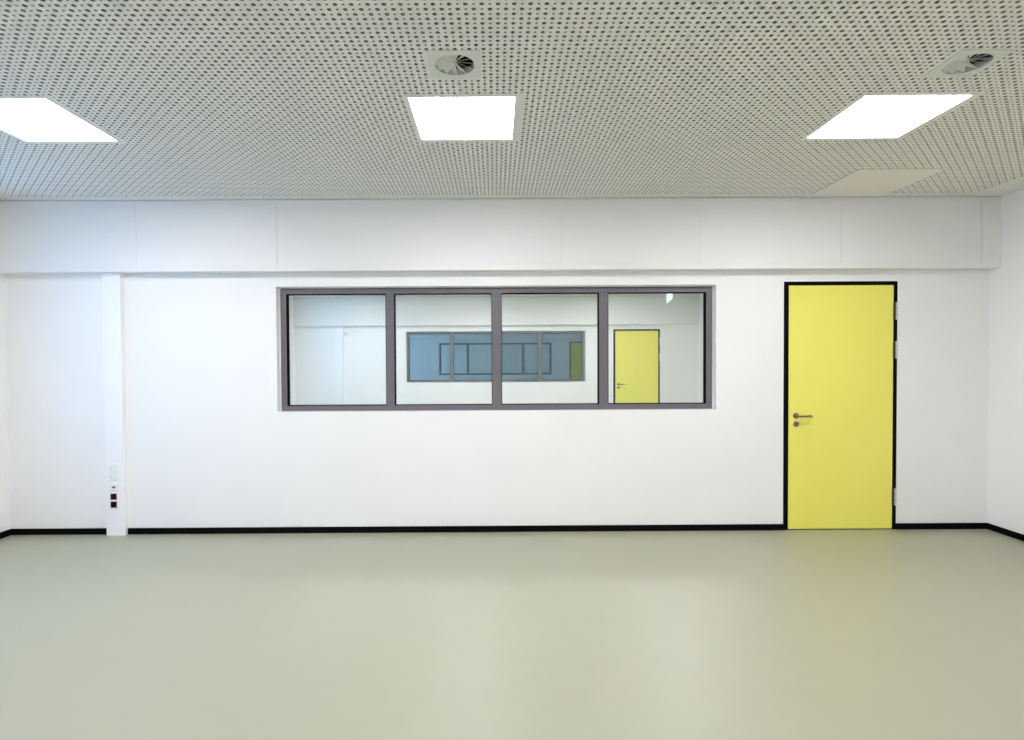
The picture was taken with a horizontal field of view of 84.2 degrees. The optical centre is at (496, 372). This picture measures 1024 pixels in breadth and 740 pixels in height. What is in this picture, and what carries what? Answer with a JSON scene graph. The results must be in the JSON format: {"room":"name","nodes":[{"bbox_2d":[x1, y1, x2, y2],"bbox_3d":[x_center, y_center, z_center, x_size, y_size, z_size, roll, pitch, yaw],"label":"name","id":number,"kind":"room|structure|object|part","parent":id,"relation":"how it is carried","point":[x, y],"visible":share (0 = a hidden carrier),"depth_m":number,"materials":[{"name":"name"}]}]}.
{"room":"empty classroom","nodes":[
{"label":"empty classroom","id":0,"kind":"room"},
{"bbox_2d":[0,273,295,531],"bbox_3d":[-4.588,-0.075,5.242,0.300,3.101,14.660,0,1,0],"label":"wall","id":1,"kind":"structure","parent":0,"point":[5,506],"depth_m":5.12,"materials":[{"name":"paint"}]},
{"bbox_2d":[0,529,11,538],"bbox_3d":[-4.413,1.516,1.556,0.012,0.056,7.230,0,1,0],"label":"baseboard","id":2,"kind":"structure","parent":1,"relation":"attached to","point":[6,533],"depth_m":5.10,"materials":[{"name":"black plastic"}]},
{"bbox_2d":[410,339,580,379],"bbox_3d":[-0.067,-0.379,20.111,9.425,3.101,0.200,0,1,0],"label":"wall","id":3,"kind":"structure","parent":0,"point":[424,353],"depth_m":20.01,"materials":[{"name":"paint"}]},
{"bbox_2d":[410,334,580,339],"bbox_3d":[-0.022,-1.510,19.935,8.925,0.633,0.110,0,1,0],"label":"trim","id":4,"kind":"structure","parent":3,"relation":"attached to","point":[438,336],"depth_m":19.89,"materials":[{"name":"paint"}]},
{"bbox_2d":[439,342,551,374],"bbox_3d":[-0.042,-0.505,20.105,3.995,1.136,0.081,0,1,0],"label":"window","id":5,"kind":"structure","parent":3,"relation":"in","point":[550,343],"depth_m":20.07,"materials":[{"name":"grey metal"}]},
{"bbox_2d":[569,342,581,378],"bbox_3d":[3.091,0.022,20.047,1.033,2.267,0.182,0,1,0],"label":"door","id":6,"kind":"structure","parent":3,"relation":"in","point":[575,352],"depth_m":20.02,"materials":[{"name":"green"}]},
{"bbox_2d":[441,344,549,372],"bbox_3d":[-0.088,-0.519,27.540,9.425,3.101,0.200,0,1,0],"label":"wall","id":7,"kind":"structure","parent":0,"point":[480,356],"depth_m":27.44,"materials":[{"name":"paint"}]},
{"bbox_2d":[295,324,697,404],"bbox_3d":[-0.046,-0.240,12.683,9.425,3.101,0.200,0,1,0],"label":"wall","id":8,"kind":"structure","parent":0,"point":[315,346],"depth_m":12.58,"materials":[{"name":"paint"}]},
{"bbox_2d":[335,326,343,404],"bbox_3d":[-3.470,0.147,12.554,0.163,2.368,0.053,0,1,0],"label":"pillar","id":9,"kind":"structure","parent":8,"relation":"attached to","point":[338,329],"depth_m":12.52,"materials":[{"name":"white paint"}]},
{"bbox_2d":[484,388,491,394],"bbox_3d":[-0.187,0.418,12.588,0.170,0.150,0.014,0,1,0],"label":"wall plate","id":10,"kind":"object","parent":8,"relation":"attached to","point":[487,391],"visible":0.98,"depth_m":12.58,"materials":[{"name":"white plastic"}]},
{"bbox_2d":[406,331,584,382],"bbox_3d":[-0.021,-0.365,12.677,3.995,1.136,0.081,0,1,0],"label":"window","id":11,"kind":"structure","parent":8,"relation":"in","point":[539,333],"depth_m":12.64,"materials":[{"name":"grey metal"}]},
{"bbox_2d":[293,295,698,325],"bbox_3d":[-0.002,-1.371,12.507,8.925,0.633,0.110,0,1,0],"label":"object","id":12,"kind":"structure","parent":8,"relation":"attached to","point":[653,309],"depth_m":12.45,"materials":[{"name":"white paint"}]},
{"bbox_2d":[613,329,659,402],"bbox_3d":[3.111,0.161,12.618,1.033,2.267,0.182,0,1,0],"label":"door","id":13,"kind":"structure","parent":8,"relation":"in","point":[636,352],"depth_m":12.59,"materials":[{"name":"yellow wood"}]},
{"bbox_2d":[291,293,702,296],"bbox_3d":[0.006,-1.661,8.940,8.965,0.080,7.270,0,1,0],"label":"ceiling","id":14,"kind":"structure","parent":0,"point":[692,293],"depth_m":12.30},
{"bbox_2d":[667,294,672,302],"bbox_3d":[3.521,-1.556,11.533,0.110,0.265,0.040,0,1,0],"label":"emergency light","id":15,"kind":"object","parent":14,"relation":"attached to","point":[669,296],"visible":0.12,"depth_m":11.51,"materials":[{"name":"white plastic"}]},
{"bbox_2d":[6,269,989,528],"bbox_3d":[-0.025,-0.100,5.254,9.425,3.101,0.200,0,1,0],"label":"wall","id":16,"kind":"structure","parent":0,"point":[210,443],"depth_m":5.16,"materials":[{"name":"paint"}]},
{"bbox_2d":[109,464,118,508],"bbox_3d":[-3.449,1.022,5.104,0.082,0.410,0.016,0,1,0],"label":"strip","id":17,"kind":"object","parent":16,"relation":"attached to","point":[113,468],"visible":1,"depth_m":5.10,"materials":[{"name":"white plastic"}]},
{"bbox_2d":[110,473,115,478],"bbox_3d":[-3.450,0.929,5.100,0.055,0.055,0.004,0,1,0],"label":"rocker switch","id":18,"kind":"object","parent":17,"relation":"attached to","point":[112,475],"depth_m":5.10,"materials":[{"name":"white plastic"}]},
{"bbox_2d":[110,465,115,470],"bbox_3d":[-3.450,0.856,5.099,0.055,0.055,0.004,0,1,0],"label":"rocker switch","id":19,"kind":"object","parent":17,"relation":"attached to","point":[112,467],"depth_m":5.10,"materials":[{"name":"white plastic"}]},
{"bbox_2d":[110,484,115,489],"bbox_3d":[-3.449,1.028,5.102,0.052,0.052,0.004,0,1,0],"label":"outlet","id":20,"kind":"object","parent":17,"relation":"attached to","point":[112,486],"depth_m":5.10,"materials":[{"name":"white plastic"}]},
{"bbox_2d":[110,494,116,499],"bbox_3d":[-3.449,1.114,5.103,0.057,0.057,0.004,0,1,0],"label":"power socket","id":21,"kind":"object","parent":17,"relation":"attached to","point":[112,496],"depth_m":5.10,"materials":[{"name":"black plastic"}]},
{"bbox_2d":[111,501,116,507],"bbox_3d":[-3.448,1.186,5.105,0.057,0.057,0.004,0,1,0],"label":"power socket","id":22,"kind":"object","parent":17,"relation":"attached to","point":[113,503],"depth_m":5.10,"materials":[{"name":"black plastic"}]},
{"bbox_2d":[102,273,127,535],"bbox_3d":[-3.449,0.287,5.125,0.163,2.368,0.053,0,1,0],"label":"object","id":23,"kind":"structure","parent":16,"relation":"attached to","point":[112,283],"depth_m":5.10,"materials":[{"name":"white paint"}]},
{"bbox_2d":[279,286,713,410],"bbox_3d":[0.000,-0.226,5.251,3.995,1.136,0.075,0,1,0],"label":"window","id":24,"kind":"structure","parent":16,"relation":"in","point":[602,292],"depth_m":5.22,"materials":[{"name":"grey metal"}]},
{"bbox_2d":[11,523,986,534],"bbox_3d":[0.033,1.424,5.177,8.901,0.056,0.012,0,1,0],"label":"baseboard","id":25,"kind":"structure","parent":16,"relation":"attached to","point":[899,526],"depth_m":5.17,"materials":[{"name":"black plastic"}]},
{"bbox_2d":[0,197,1000,273],"bbox_3d":[0.019,-1.231,5.078,8.925,0.633,0.110,0,1,0],"label":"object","id":26,"kind":"structure","parent":16,"relation":"attached to","point":[801,233],"depth_m":5.02,"materials":[{"name":"white paint"}]},
{"bbox_2d":[783,281,897,529],"bbox_3d":[3.132,0.301,5.189,1.033,2.267,0.182,0,1,0],"label":"door","id":27,"kind":"structure","parent":16,"relation":"in","point":[841,343],"depth_m":5.17,"materials":[{"name":"yellow wood"}]},
{"bbox_3d":[2.779,0.391,5.135,0.154,0.054,0.072,0,1,0],"label":"handle","id":28,"kind":"part","parent":27,"relation":"part of","materials":[{"name":"silver metal"}]},
{"bbox_2d":[0,529,1023,739],"bbox_3d":[-0.037,1.369,12.763,9.425,0.120,30.020,0,1,0],"label":"floor","id":29,"kind":"structure","parent":0,"point":[837,634],"depth_m":3.21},
{"bbox_2d":[0,0,1023,200],"bbox_3d":[0.027,-1.521,1.512,8.965,0.080,7.270,0,1,0],"label":"ceiling","id":30,"kind":"structure","parent":0,"point":[203,99],"depth_m":3.05,"materials":[{"name":"grey"}]},
{"bbox_2d":[0,97,121,142],"bbox_3d":[-2.752,-1.502,3.385,0.624,0.007,0.624,0,1,0],"label":"recessed light","id":31,"kind":"object","parent":30,"relation":"in","point":[27,119],"visible":1,"depth_m":3.41,"materials":[{"name":"white plastic"}]},
{"bbox_2d":[426,50,481,77],"bbox_3d":[-0.204,-1.516,2.761,0.254,0.032,0.254,0,1,0],"label":"ceiling vent","id":32,"kind":"object","parent":30,"relation":"in","point":[442,63],"visible":0.94,"depth_m":2.77,"materials":[{"name":"white metal"}]},
{"bbox_2d":[404,95,518,140],"bbox_3d":[-0.192,-1.516,3.392,0.624,0.007,0.624,0,1,0],"label":"recessed light","id":33,"kind":"object","parent":30,"relation":"in","point":[434,117],"visible":1,"depth_m":3.33,"materials":[{"name":"white plastic"}]},
{"bbox_2d":[813,169,940,193],"bbox_3d":[3.071,-1.555,4.616,0.640,0.004,0.628,0,1,0],"label":"access hatch","id":34,"kind":"object","parent":30,"relation":"attached to","point":[861,181],"visible":1,"depth_m":4.59,"materials":[{"name":"white"}]},
{"bbox_2d":[803,93,978,138],"bbox_3d":[2.316,-1.529,3.398,0.624,0.007,0.624,0,1,0],"label":"recessed light","id":35,"kind":"object","parent":30,"relation":"in","point":[878,115],"visible":1,"depth_m":3.35,"materials":[{"name":"white plastic"}]},
{"bbox_2d":[922,49,1016,76],"bbox_3d":[2.306,-1.529,2.778,0.254,0.032,0.254,0,1,0],"label":"ceiling vent","id":36,"kind":"object","parent":30,"relation":"in","point":[967,62],"visible":0.94,"depth_m":2.79,"materials":[{"name":"grey metal"}]},
{"bbox_2d":[698,189,1023,534],"bbox_3d":[4.587,-0.125,5.266,0.200,3.101,14.660,0,1,0],"label":"wall","id":37,"kind":"structure","parent":0,"point":[1005,495],"depth_m":4.98,"materials":[{"name":"paint"}]},
{"bbox_2d":[987,523,1023,540],"bbox_3d":[4.500,1.467,1.581,0.012,0.056,7.230,0,1,0],"label":"baseboard","id":38,"kind":"structure","parent":37,"relation":"attached to","point":[991,527],"depth_m":5.00,"materials":[{"name":"black plastic"}]}
]}

